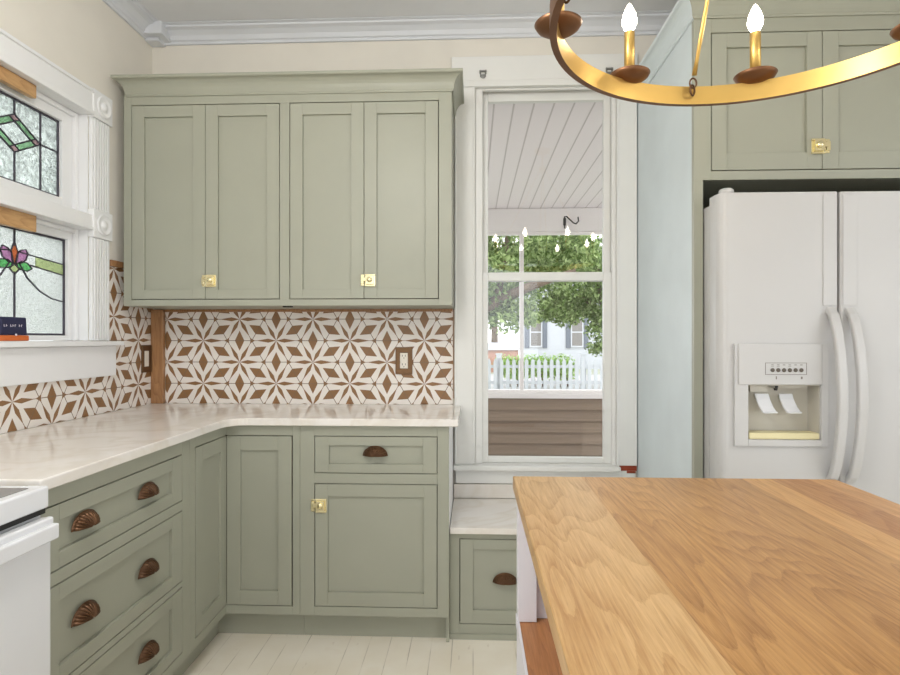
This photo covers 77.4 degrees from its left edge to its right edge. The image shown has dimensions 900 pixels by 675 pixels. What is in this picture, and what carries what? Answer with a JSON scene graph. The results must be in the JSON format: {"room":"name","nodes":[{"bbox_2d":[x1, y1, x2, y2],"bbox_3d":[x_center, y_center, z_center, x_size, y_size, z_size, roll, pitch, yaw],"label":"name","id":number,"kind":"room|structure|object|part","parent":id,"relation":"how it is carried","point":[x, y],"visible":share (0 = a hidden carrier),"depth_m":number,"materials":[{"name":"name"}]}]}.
{"room":"kitchen","nodes":[
{"label":"kitchen","id":0,"kind":"room"},
{"bbox_2d":[0,0,153,433],"bbox_3d":[-1.666,-0.146,0.040,0.168,2.765,5.543,0,0,2],"label":"wall","id":1,"kind":"structure","parent":0,"point":[87,39],"depth_m":2.40,"materials":[{"name":"tile"}]},
{"bbox_2d":[0,28,123,386],"bbox_3d":[-1.564,-0.440,2.048,0.204,1.203,0.895,0,0,2],"label":"window","id":2,"kind":"structure","parent":1,"relation":"in","point":[44,139],"depth_m":2.20,"materials":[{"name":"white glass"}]},
{"bbox_2d":[0,316,28,340],"bbox_3d":[-1.542,-0.033,1.966,0.050,0.084,0.122,0,0,2],"label":"storage box","id":3,"kind":"object","parent":2,"relation":"on","point":[11,328],"visible":1,"depth_m":1.96,"materials":[{"name":"blue cardboard"}]},
{"bbox_2d":[0,259,30,270],"bbox_3d":[-1.587,-0.268,2.046,0.002,0.032,0.164,0,0,2],"label":"flower","id":4,"kind":"object","parent":2,"relation":"on","point":[5,264],"depth_m":2.05,"materials":[{"name":"green glass"}]},
{"bbox_3d":[-1.587,-0.748,2.046,0.001,0.112,0.199,0,0,2],"label":"green glass","id":5,"kind":"part","parent":2,"relation":"part of","materials":[{"name":"green glass"}]},
{"bbox_2d":[0,206,35,231],"bbox_3d":[-1.542,-0.422,1.909,0.022,0.060,0.327,0,0,2],"label":"batten","id":6,"kind":"object","parent":2,"relation":"attached to","point":[12,218],"visible":1,"depth_m":1.99,"materials":[{"name":"brown wood"}]},
{"bbox_2d":[0,65,35,98],"bbox_3d":[-1.542,-0.908,1.909,0.022,0.048,0.327,0,0,2],"label":"batten","id":7,"kind":"object","parent":2,"relation":"attached to","point":[7,77],"visible":1,"depth_m":1.99,"materials":[{"name":"brown wood"}]},
{"bbox_3d":[-1.587,-0.748,2.046,0.001,0.138,0.246,0,0,2],"label":"pink glass","id":8,"kind":"part","parent":2,"relation":"part of","materials":[{"name":"pink glass"}]},
{"bbox_3d":[-1.590,-0.721,2.046,0.004,0.310,0.436,0,0,2],"label":"glass pane","id":9,"kind":"part","parent":2,"relation":"part of","materials":[{"name":"clear glass"}]},
{"bbox_3d":[-1.590,-0.208,2.046,0.004,0.392,0.502,0,0,2],"label":"glass pane","id":10,"kind":"part","parent":2,"relation":"part of","materials":[{"name":"clear glass"}]},
{"bbox_3d":[-1.587,-0.272,2.046,0.002,0.076,0.494,0,0,2],"label":"yellow glass","id":11,"kind":"part","parent":2,"relation":"part of","materials":[{"name":"glass"}]},
{"bbox_3d":[-1.586,-0.725,2.042,0.064,0.413,0.590,0,0,2],"label":"sash","id":12,"kind":"part","parent":2,"relation":"part of","materials":[{"name":"white wood"}]},
{"bbox_3d":[-1.502,-0.982,2.038,0.029,0.104,0.610,0,0,2],"label":"head casing","id":13,"kind":"part","parent":2,"relation":"part of","materials":[{"name":"white wood"}]},
{"bbox_3d":[-1.586,-0.222,2.042,0.064,0.459,0.590,0,0,2],"label":"sash","id":14,"kind":"part","parent":2,"relation":"part of","materials":[{"name":"white wood"}]},
{"bbox_3d":[-1.492,-0.732,2.396,0.021,0.380,0.115,0,0,2],"label":"fluted casing","id":15,"kind":"part","parent":2,"relation":"part of","materials":[{"name":"white wood"}]},
{"bbox_3d":[-1.492,-0.206,2.396,0.021,0.431,0.115,0,0,2],"label":"fluted casing","id":16,"kind":"part","parent":2,"relation":"part of","materials":[{"name":"white wood"}]},
{"bbox_2d":[0,266,153,433],"bbox_3d":[-1.515,0.002,2.010,0.008,0.638,1.592,0,0,2],"label":"backsplash","id":17,"kind":"structure","parent":1,"relation":"attached to","point":[25,406],"depth_m":2.43,"materials":[{"name":"tile"}]},
{"bbox_2d":[102,0,157,38],"bbox_3d":[-1.557,-1.494,0.005,0.087,0.069,5.483,0,0,2],"label":"trim","id":18,"kind":"structure","parent":1,"relation":"attached to","point":[132,12],"depth_m":2.59,"materials":[{"name":"white wood"}]},
{"bbox_2d":[141,345,151,372],"bbox_3d":[-1.476,0.098,2.735,0.008,0.132,0.078,0,0,2],"label":"light switch","id":19,"kind":"object","parent":1,"relation":"attached to","point":[146,350],"visible":1,"depth_m":2.73,"materials":[{"name":"brown metal"}]},
{"bbox_2d":[143,21,170,46],"bbox_3d":[-1.435,-1.490,2.751,0.104,0.077,0.104,0,0,2],"label":"trim","id":20,"kind":"structure","parent":1,"relation":"attached to","point":[157,35],"depth_m":2.73,"materials":[{"name":"white wood"}]},
{"bbox_2d":[182,633,516,674],"bbox_3d":[0.548,1.266,-0.051,4.300,0.060,5.543,0,0,2],"label":"floor","id":21,"kind":"structure","parent":0,"point":[227,653],"depth_m":2.19,"materials":[{"name":"paint"}]},
{"bbox_2d":[0,486,58,674],"bbox_3d":[-1.210,0.686,0.893,0.668,1.060,0.759,0,0,2],"label":"stove","id":22,"kind":"object","parent":21,"relation":"on","point":[26,537],"visible":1,"depth_m":1.18,"materials":[{"name":"white metal"}]},
{"bbox_3d":[-1.204,0.328,0.904,0.535,0.001,0.677,0,0,2],"label":"glass","id":23,"kind":"part","parent":22,"relation":"part of","materials":[{"name":"white glass"}]},
{"bbox_2d":[0,486,47,525],"bbox_3d":[-1.229,0.353,0.894,0.631,0.049,0.759,0,0,2],"label":"cooktop","id":24,"kind":"object","parent":22,"relation":"in","point":[18,504],"depth_m":1.20,"materials":[{"name":"white metal"}]},
{"bbox_3d":[-0.891,0.418,0.875,0.029,0.051,0.741,0,0,2],"label":"handle","id":25,"kind":"part","parent":22,"relation":"part of","materials":[{"name":"white metal"}]},
{"bbox_2d":[40,440,189,674],"bbox_3d":[-1.220,0.794,1.653,0.607,0.884,0.720,0,0,2],"label":"base cabinet","id":26,"kind":"object","parent":21,"relation":"on","point":[120,555],"visible":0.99,"depth_m":1.63,"materials":[{"name":"green wood"}]},
{"bbox_3d":[-0.936,0.705,1.460,0.025,0.042,0.102,0,0,2],"label":"cup pull","id":27,"kind":"part","parent":26,"relation":"part of","materials":[{"name":"brown metal"}]},
{"bbox_3d":[-0.936,0.466,1.460,0.025,0.042,0.102,0,0,2],"label":"cup pull","id":28,"kind":"part","parent":26,"relation":"part of","materials":[{"name":"brown metal"}]},
{"bbox_3d":[-0.952,0.482,1.628,0.020,0.156,0.640,0,0,2],"label":"drawer","id":29,"kind":"part","parent":26,"relation":"part of","materials":[{"name":"green wood"}]},
{"bbox_3d":[-0.952,0.719,1.628,0.020,0.240,0.640,0,0,2],"label":"drawer","id":30,"kind":"part","parent":26,"relation":"part of","materials":[{"name":"green wood"}]},
{"bbox_3d":[-0.952,0.976,1.628,0.020,0.223,0.640,0,0,2],"label":"drawer","id":31,"kind":"part","parent":26,"relation":"part of","materials":[{"name":"green wood"}]},
{"bbox_3d":[-0.924,0.962,1.741,0.025,0.042,0.102,0,0,2],"label":"cup pull","id":32,"kind":"part","parent":26,"relation":"part of","materials":[{"name":"brown metal"}]},
{"bbox_3d":[-0.924,0.705,1.741,0.025,0.042,0.102,0,0,2],"label":"cup pull","id":33,"kind":"part","parent":26,"relation":"part of","materials":[{"name":"brown metal"}]},
{"bbox_3d":[-0.924,0.466,1.741,0.025,0.042,0.102,0,0,2],"label":"cup pull","id":34,"kind":"part","parent":26,"relation":"part of","materials":[{"name":"brown metal"}]},
{"bbox_2d":[0,403,460,489],"bbox_3d":[-0.743,0.337,2.019,1.532,0.030,1.494,0,0,2],"label":"countertop","id":35,"kind":"structure","parent":26,"relation":"on","point":[54,455],"depth_m":2.03,"materials":[{"name":"stone"}]},
{"bbox_2d":[151,310,164,403],"bbox_3d":[-1.447,0.089,2.785,0.061,0.464,0.022,0,0,2],"label":"post","id":36,"kind":"object","parent":35,"relation":"on","point":[157,316],"visible":1,"depth_m":2.77,"materials":[{"name":"brown wood"}]},
{"bbox_2d":[173,426,304,674],"bbox_3d":[-1.050,0.794,2.385,0.886,0.884,0.756,0,0,2],"label":"base cabinet","id":37,"kind":"object","parent":21,"relation":"on","point":[245,480],"visible":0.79,"depth_m":2.29,"materials":[{"name":"green wood"}]},
{"bbox_3d":[-0.930,0.743,2.174,0.020,0.689,0.255,0,0,2],"label":"door","id":38,"kind":"part","parent":37,"relation":"part of","materials":[{"name":"green wood"}]},
{"bbox_3d":[-0.778,0.743,2.302,0.268,0.689,0.020,0,0,2],"label":"door","id":39,"kind":"part","parent":37,"relation":"part of","materials":[{"name":"green wood"}]},
{"bbox_2d":[300,426,452,641],"bbox_3d":[-0.298,0.794,2.490,0.606,0.884,0.485,0,0,2],"label":"base cabinet","id":40,"kind":"object","parent":21,"relation":"on","point":[376,502],"visible":0.96,"depth_m":2.28,"materials":[{"name":"green wood"}]},
{"bbox_3d":[-0.303,0.454,2.259,0.102,0.042,0.025,0,0,2],"label":"cup pull","id":41,"kind":"part","parent":40,"relation":"part of","materials":[{"name":"brown metal"}]},
{"bbox_3d":[-0.300,0.471,2.282,0.495,0.146,0.020,0,0,2],"label":"drawer","id":42,"kind":"part","parent":40,"relation":"part of","materials":[{"name":"green wood"}]},
{"bbox_3d":[-0.300,0.838,2.282,0.495,0.494,0.020,0,0,2],"label":"door","id":43,"kind":"part","parent":40,"relation":"part of","materials":[{"name":"green wood"}]},
{"bbox_3d":[0.000,1.014,2.504,0.012,0.444,0.433,0,0,2],"label":"panel","id":44,"kind":"part","parent":40,"relation":"part of","materials":[{"name":"green wood"}]},
{"bbox_3d":[0.000,0.572,2.504,0.012,0.439,0.433,0,0,2],"label":"panel","id":45,"kind":"part","parent":40,"relation":"part of","materials":[{"name":"green wood"}]},
{"bbox_2d":[450,534,516,640],"bbox_3d":[0.443,1.018,2.489,0.874,0.436,0.430,0,0,2],"label":"base cabinet","id":46,"kind":"object","parent":21,"relation":"on","point":[483,567],"visible":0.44,"depth_m":2.31,"materials":[{"name":"green wood"}]},
{"bbox_2d":[450,483,516,534],"bbox_3d":[0.444,0.752,2.501,0.872,0.094,0.448,0,0,2],"label":"window seat slab","id":47,"kind":"object","parent":46,"relation":"on","point":[469,515],"visible":0.45,"depth_m":2.53,"materials":[{"name":"stone"}]},
{"bbox_3d":[0.227,1.000,2.318,0.369,0.346,0.020,0,0,2],"label":"drawer","id":48,"kind":"part","parent":46,"relation":"part of","materials":[{"name":"green wood"}]},
{"bbox_3d":[0.226,0.982,2.295,0.102,0.042,0.025,0,0,2],"label":"cup pull","id":49,"kind":"part","parent":46,"relation":"part of","materials":[{"name":"brown metal"}]},
{"bbox_2d":[513,476,899,674],"bbox_3d":[0.490,0.779,0.706,0.736,0.914,1.191,0,0,2],"label":"kitchen island","id":50,"kind":"object","parent":21,"relation":"on","point":[616,575],"visible":1,"depth_m":0.79,"materials":[{"name":"brown wood"}]},
{"bbox_3d":[0.175,0.501,1.283,0.042,0.271,0.042,0,0,2],"label":"post","id":51,"kind":"part","parent":50,"relation":"part of","materials":[{"name":"white wood"}]},
{"bbox_2d":[520,618,562,674],"bbox_3d":[0.314,0.651,0.743,0.356,0.026,1.106,0,0,2],"label":"shelf","id":52,"kind":"object","parent":50,"relation":"attached to","point":[538,654],"depth_m":1.16,"materials":[{"name":"brown wood"}]},
{"bbox_3d":[0.511,0.508,0.735,0.674,0.312,1.110,0,0,2],"label":"panel","id":53,"kind":"part","parent":50,"relation":"part of","materials":[{"name":"white wood"}]},
{"bbox_2d":[637,0,899,477],"bbox_3d":[1.368,0.009,2.312,1.069,2.455,0.752,0,0,2],"label":"surround","id":54,"kind":"object","parent":21,"relation":"on","point":[843,137],"visible":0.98,"depth_m":2.01,"materials":[{"name":"green wood"}]},
{"bbox_3d":[0.895,0.041,2.367,0.018,2.390,0.680,0,0,2],"label":"panel","id":55,"kind":"part","parent":54,"relation":"part of","materials":[{"name":"paint"}]},
{"bbox_3d":[1.125,-0.844,2.006,0.382,0.487,0.020,0,0,2],"label":"door","id":56,"kind":"part","parent":54,"relation":"part of","materials":[{"name":"green wood"}]},
{"bbox_3d":[1.368,-1.179,2.311,1.069,0.080,0.751,0,0,2],"label":"crown moulding","id":57,"kind":"part","parent":54,"relation":"part of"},
{"bbox_3d":[1.548,-0.844,1.988,0.458,0.487,0.020,0,0,2],"label":"door","id":58,"kind":"part","parent":54,"relation":"part of","materials":[{"name":"green wood"}]},
{"bbox_2d":[703,188,899,503],"bbox_3d":[1.364,0.363,2.197,0.903,1.744,0.817,0,0,2],"label":"refrigerator","id":59,"kind":"object","parent":21,"relation":"on","point":[801,290],"visible":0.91,"depth_m":1.87,"materials":[{"name":"white metal"}]},
{"bbox_3d":[1.095,0.319,1.911,0.391,1.614,0.078,0,0,2],"label":"door","id":60,"kind":"part","parent":59,"relation":"part of","materials":[{"name":"white metal"}]},
{"bbox_3d":[1.099,0.188,1.864,0.305,0.341,0.014,0,0,2],"label":"dispenser panel","id":61,"kind":"part","parent":59,"relation":"part of","materials":[{"name":"white plastic"}]},
{"bbox_2d":[765,363,806,378],"bbox_3d":[1.110,0.107,1.857,0.134,0.055,0.001,0,0,2],"label":"control panel","id":62,"kind":"object","parent":59,"relation":"attached to","point":[772,370],"depth_m":1.86,"materials":[{"name":"white plastic"}]},
{"bbox_3d":[1.260,0.189,1.833,0.030,0.583,0.081,0,0,2],"label":"handle","id":63,"kind":"part","parent":59,"relation":"part of","materials":[{"name":"white plastic"}]},
{"bbox_3d":[1.322,0.189,1.831,0.030,0.583,0.081,0,0,2],"label":"handle","id":64,"kind":"part","parent":59,"relation":"part of","materials":[{"name":"white plastic"}]},
{"bbox_3d":[1.550,0.319,1.892,0.506,1.614,0.077,0,0,2],"label":"door","id":65,"kind":"part","parent":59,"relation":"part of","materials":[{"name":"white metal"}]},
{"bbox_2d":[152,35,656,498],"bbox_3d":[0.665,-0.146,2.783,4.600,2.765,0.151,0,0,2],"label":"wall","id":66,"kind":"structure","parent":0,"point":[211,357],"depth_m":2.77,"materials":[{"name":"tile"}]},
{"bbox_2d":[110,68,463,311],"bbox_3d":[-0.706,-0.640,2.596,1.538,1.019,0.353,0,0,2],"label":"upper cabinet","id":67,"kind":"object","parent":66,"relation":"attached to","point":[283,191],"visible":1,"depth_m":2.47,"materials":[{"name":"green wood"}]},
{"bbox_3d":[-1.248,-0.604,2.501,0.330,0.858,0.020,0,0,2],"label":"door","id":68,"kind":"part","parent":67,"relation":"part of","materials":[{"name":"green wood"}]},
{"bbox_3d":[-0.916,-0.604,2.488,0.330,0.858,0.020,0,0,2],"label":"door","id":69,"kind":"part","parent":67,"relation":"part of","materials":[{"name":"green wood"}]},
{"bbox_3d":[-0.706,-1.111,2.596,1.538,0.078,0.353,0,0,2],"label":"crown moulding","id":70,"kind":"part","parent":67,"relation":"part of","materials":[{"name":"green wood"}]},
{"bbox_3d":[-0.539,-0.604,2.472,0.326,0.858,0.020,0,0,2],"label":"door","id":71,"kind":"part","parent":67,"relation":"part of","materials":[{"name":"green wood"}]},
{"bbox_3d":[-0.213,-0.604,2.459,0.323,0.858,0.020,0,0,2],"label":"door","id":72,"kind":"part","parent":67,"relation":"part of","materials":[{"name":"green wood"}]},
{"bbox_2d":[165,309,452,404],"bbox_3d":[-0.701,0.029,2.770,1.431,0.586,0.008,0,0,2],"label":"backsplash","id":73,"kind":"structure","parent":66,"relation":"attached to","point":[211,357],"depth_m":2.77,"materials":[{"name":"tile"}]},
{"bbox_2d":[395,347,411,373],"bbox_3d":[-0.225,0.108,2.742,0.082,0.132,0.008,0,0,2],"label":"electrical outlet","id":74,"kind":"object","parent":66,"relation":"attached to","point":[403,355],"visible":1,"depth_m":2.74,"materials":[{"name":"brown wood"}]},
{"bbox_2d":[400,353,407,367],"bbox_3d":[-0.225,0.108,2.743,0.037,0.075,0.007,0,0,2],"label":"receptacle","id":75,"kind":"object","parent":74,"relation":"attached to","point":[403,356],"depth_m":2.74,"materials":[{"name":"white plastic"}]},
{"bbox_2d":[163,10,671,45],"bbox_3d":[0.690,-1.494,2.672,4.240,0.069,0.087,0,0,2],"label":"trim","id":76,"kind":"structure","parent":66,"relation":"attached to","point":[594,24],"depth_m":2.71,"materials":[{"name":"white wood"}]},
{"bbox_2d":[452,53,637,483],"bbox_3d":[0.455,-0.332,2.767,0.890,2.065,0.190,0,0,2],"label":"window","id":77,"kind":"structure","parent":66,"relation":"in","point":[528,79],"depth_m":2.72,"materials":[{"name":"white wood"}]},
{"bbox_3d":[0.072,-0.319,2.730,0.099,1.855,0.023,0,0,2],"label":"casing","id":78,"kind":"part","parent":77,"relation":"part of","materials":[{"name":"white wood"}]},
{"bbox_2d":[479,70,486,77],"bbox_3d":[0.159,-1.275,2.708,0.034,0.043,0.014,0,0,2],"label":"curtain bracket","id":79,"kind":"object","parent":77,"relation":"attached to","point":[480,71],"visible":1,"depth_m":2.71,"materials":[{"name":"grey metal"}]},
{"bbox_3d":[0.453,-1.290,2.712,0.890,0.148,0.027,0,0,2],"label":"head casing","id":80,"kind":"part","parent":77,"relation":"part of","materials":[{"name":"white wood"}]},
{"bbox_3d":[0.470,-0.761,2.794,0.637,0.957,0.032,0,0,2],"label":"sash","id":81,"kind":"part","parent":77,"relation":"part of","materials":[{"name":"white wood"}]},
{"bbox_3d":[0.469,0.142,2.761,0.637,0.932,0.031,0,0,2],"label":"sash","id":82,"kind":"part","parent":77,"relation":"part of","materials":[{"name":"white wood"}]},
{"bbox_2d":[606,67,612,73],"bbox_3d":[0.762,-1.275,2.683,0.034,0.043,0.014,0,0,2],"label":"curtain bracket","id":83,"kind":"object","parent":77,"relation":"attached to","point":[611,68],"visible":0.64,"depth_m":2.69,"materials":[{"name":"grey metal"}]},
{"bbox_3d":[0.847,-0.319,2.698,0.094,1.855,0.023,0,0,2],"label":"casing","id":84,"kind":"part","parent":77,"relation":"part of","materials":[{"name":"white wood"}]},
{"bbox_2d":[138,0,677,21],"bbox_3d":[0.548,-1.559,-0.051,4.600,0.060,5.843,0,0,2],"label":"ceiling","id":85,"kind":"structure","parent":0,"point":[162,10],"depth_m":2.60,"materials":[{"name":"white paint"}]},
{"bbox_2d":[534,0,899,106],"bbox_3d":[0.604,-1.060,1.014,0.867,0.938,0.867,0,0,2],"label":"chandelier","id":86,"kind":"object","parent":85,"relation":"hanging from","point":[757,82],"visible":1,"depth_m":1.36,"materials":[{"name":"gold metal"}]},
{"bbox_3d":[0.444,-0.795,1.390,0.036,0.070,0.036,0,0,2],"label":"bulb","id":87,"kind":"part","parent":86,"relation":"part of","materials":[{"name":"white glass"}]},
{"bbox_3d":[0.606,-1.008,1.216,0.012,0.716,0.371,0,0,0],"label":"hanging rod","id":88,"kind":"part","parent":86,"relation":"part of","materials":[{"name":"gold metal"}]},
{"bbox_3d":[0.757,-0.795,1.393,0.036,0.070,0.036,0,0,2],"label":"bulb","id":89,"kind":"part","parent":86,"relation":"part of","materials":[{"name":"white glass"}]},
{"label":"outside","id":90,"kind":"structure","parent":0,"visible":0},
{"bbox_3d":[7.885,1.556,9.236,75.000,0.080,13.297,0,0,2],"label":"ground","id":91,"kind":"structure","parent":90,"visible":0},
{"bbox_2d":[488,235,601,335],"bbox_3d":[0.669,-1.040,12.613,4.942,5.197,3.444,0,0,-28],"label":"leafy tree","id":92,"kind":"object","parent":91,"relation":"on","point":[500,294],"visible":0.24,"depth_m":12.24,"materials":[{"name":"green plant"}]},
{"bbox_2d":[488,353,601,389],"bbox_3d":[3.091,0.966,15.565,7.900,1.100,0.203,0,0,2],"label":"picket fence","id":93,"kind":"object","parent":91,"relation":"on","point":[497,366],"visible":0.3,"depth_m":15.49,"materials":[{"name":"white wood"}]},
{"bbox_3d":[1.363,0.966,15.662,0.180,1.100,0.150,0,0,2],"label":"post","id":94,"kind":"part","parent":93,"relation":"part of","materials":[{"name":"white wood"}]},
{"bbox_3d":[3.088,0.776,15.507,7.900,0.080,0.040,0,0,2],"label":"rail","id":95,"kind":"part","parent":93,"relation":"part of","materials":[{"name":"white wood"}]},
{"bbox_3d":[3.088,1.211,15.507,7.900,0.090,0.040,0,0,2],"label":"rail","id":96,"kind":"part","parent":93,"relation":"part of","materials":[{"name":"white wood"}]},
{"bbox_3d":[3.691,0.966,15.567,0.180,1.100,0.150,0,0,2],"label":"post","id":97,"kind":"part","parent":93,"relation":"part of","materials":[{"name":"white wood"}]},
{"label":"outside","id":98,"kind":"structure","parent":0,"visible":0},
{"bbox_3d":[0.924,1.276,4.225,7.500,0.079,2.742,0,0,2],"label":"floor","id":99,"kind":"structure","parent":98,"visible":0},
{"bbox_2d":[488,389,601,456],"bbox_3d":[0.976,0.869,5.505,7.500,0.735,0.160,0,0,2],"label":"wall","id":100,"kind":"structure","parent":99,"relation":"on","point":[526,422],"depth_m":5.46,"materials":[{"name":"brown wood"}]},
{"bbox_2d":[488,232,601,389],"bbox_3d":[0.976,-0.269,5.495,7.500,1.539,0.040,0,0,2],"label":"frame","id":101,"kind":"object","parent":100,"relation":"on","point":[521,235],"visible":0.16,"depth_m":5.49,"materials":[{"name":"white wood"}]},
{"bbox_2d":[488,208,601,231],"bbox_3d":[0.977,-1.151,5.515,7.500,0.224,0.140,0,0,2],"label":"beam","id":102,"kind":"structure","parent":101,"relation":"on","point":[524,219],"depth_m":5.45,"materials":[{"name":"white wood"}]},
{"bbox_2d":[488,102,601,208],"bbox_3d":[0.927,-1.294,4.300,7.500,0.060,2.892,0,0,2],"label":"ceiling","id":103,"kind":"structure","parent":102,"relation":"on","point":[541,155],"depth_m":3.90,"materials":[{"name":"white wood"}]},
{"bbox_2d":[563,216,578,228],"bbox_3d":[1.163,-1.122,5.402,0.153,0.117,0.034,0,0,23],"label":"hook","id":104,"kind":"object","parent":102,"relation":"attached to","point":[564,218],"visible":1,"depth_m":5.41,"materials":[{"name":"black metal"}]},
{"bbox_3d":[0.976,-1.025,5.495,7.500,0.026,0.040,0,0,2],"label":"head rail","id":105,"kind":"part","parent":101,"relation":"part of","materials":[{"name":"white wood"}]},
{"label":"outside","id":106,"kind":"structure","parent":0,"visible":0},
{"bbox_2d":[491,374,599,388],"bbox_3d":[8.318,1.563,19.776,75.000,0.085,7.800,0,0,2],"label":"street","id":107,"kind":"structure","parent":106,"point":[592,375],"depth_m":18.58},
{"bbox_2d":[502,353,574,386],"bbox_3d":[2.667,0.973,17.708,2.694,1.103,0.753,0,0,2],"label":"hedge","id":108,"kind":"object","parent":107,"relation":"on","point":[527,355],"visible":0.3,"depth_m":17.62,"materials":[{"name":"green plant"}]},
{"bbox_3d":[2.668,1.129,17.706,2.135,0.792,0.060,0,0,2],"label":"stem","id":109,"kind":"part","parent":108,"relation":"part of","materials":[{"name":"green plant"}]},
{"bbox_2d":[512,235,601,356],"bbox_3d":[4.584,-0.965,17.111,6.343,4.975,2.987,0,0,-4],"label":"leafy tree","id":110,"kind":"object","parent":107,"relation":"on","point":[567,304],"visible":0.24,"depth_m":16.67,"materials":[{"name":"green plant"}]},
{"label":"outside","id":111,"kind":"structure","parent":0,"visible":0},
{"bbox_2d":[491,369,599,373],"bbox_3d":[9.420,1.551,46.653,75.000,0.090,46.000,0,0,2],"label":"road","id":112,"kind":"structure","parent":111,"point":[592,370],"depth_m":25.65,"materials":[{"name":"grey asphalt"}]},
{"bbox_2d":[488,244,507,342],"bbox_3d":[3.573,-2.902,42.012,8.494,8.816,5.845,0,0,2],"label":"leafy tree","id":113,"kind":"object","parent":112,"relation":"on","point":[494,338],"visible":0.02,"depth_m":41.68,"materials":[{"name":"green plant"}]},
{"bbox_2d":[488,343,518,371],"bbox_3d":[0.531,0.846,25.149,5.200,1.320,0.500,0,0,2],"label":"wall","id":114,"kind":"structure","parent":112,"relation":"on","point":[493,348],"depth_m":24.90,"materials":[{"name":"red brick"}]},
{"bbox_2d":[510,243,601,368],"bbox_3d":[5.737,-1.929,31.291,4.900,6.870,8.000,0,0,2],"label":"house","id":115,"kind":"structure","parent":112,"relation":"on","point":[547,338],"depth_m":27.79,"materials":[{"name":"white wood"}]},
{"bbox_2d":[525,325,528,347],"bbox_3d":[3.814,-0.314,27.834,0.220,1.580,0.040,0,0,2],"label":"shutter","id":116,"kind":"object","parent":115,"relation":"hanging from","point":[526,330],"depth_m":27.82,"materials":[{"name":"wood"}]},
{"bbox_3d":[4.252,-0.314,27.784,0.500,1.340,0.005,0,0,2],"label":"pane","id":117,"kind":"part","parent":115,"relation":"part of","materials":[{"name":"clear glass"}]},
{"bbox_2d":[543,321,546,347],"bbox_3d":[4.693,-0.314,27.798,0.220,1.580,0.040,0,0,2],"label":"shutter","id":118,"kind":"object","parent":115,"relation":"hanging from","point":[544,324],"depth_m":27.78,"materials":[{"name":"wood"}]},
{"bbox_2d":[566,323,569,347],"bbox_3d":[5.832,-0.314,27.751,0.220,1.580,0.040,0,0,2],"label":"shutter","id":119,"kind":"object","parent":115,"relation":"hanging from","point":[567,330],"depth_m":27.74,"materials":[{"name":"wood"}]},
{"bbox_3d":[6.271,-0.314,27.701,0.500,1.340,0.005,0,0,2],"label":"pane","id":120,"kind":"part","parent":115,"relation":"part of","materials":[{"name":"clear glass"}]},
{"bbox_2d":[584,318,587,347],"bbox_3d":[6.712,-0.314,27.715,0.220,1.580,0.040,0,0,2],"label":"shutter","id":121,"kind":"object","parent":115,"relation":"hanging from","point":[585,337],"depth_m":27.69,"materials":[{"name":"wood"}]}
]}

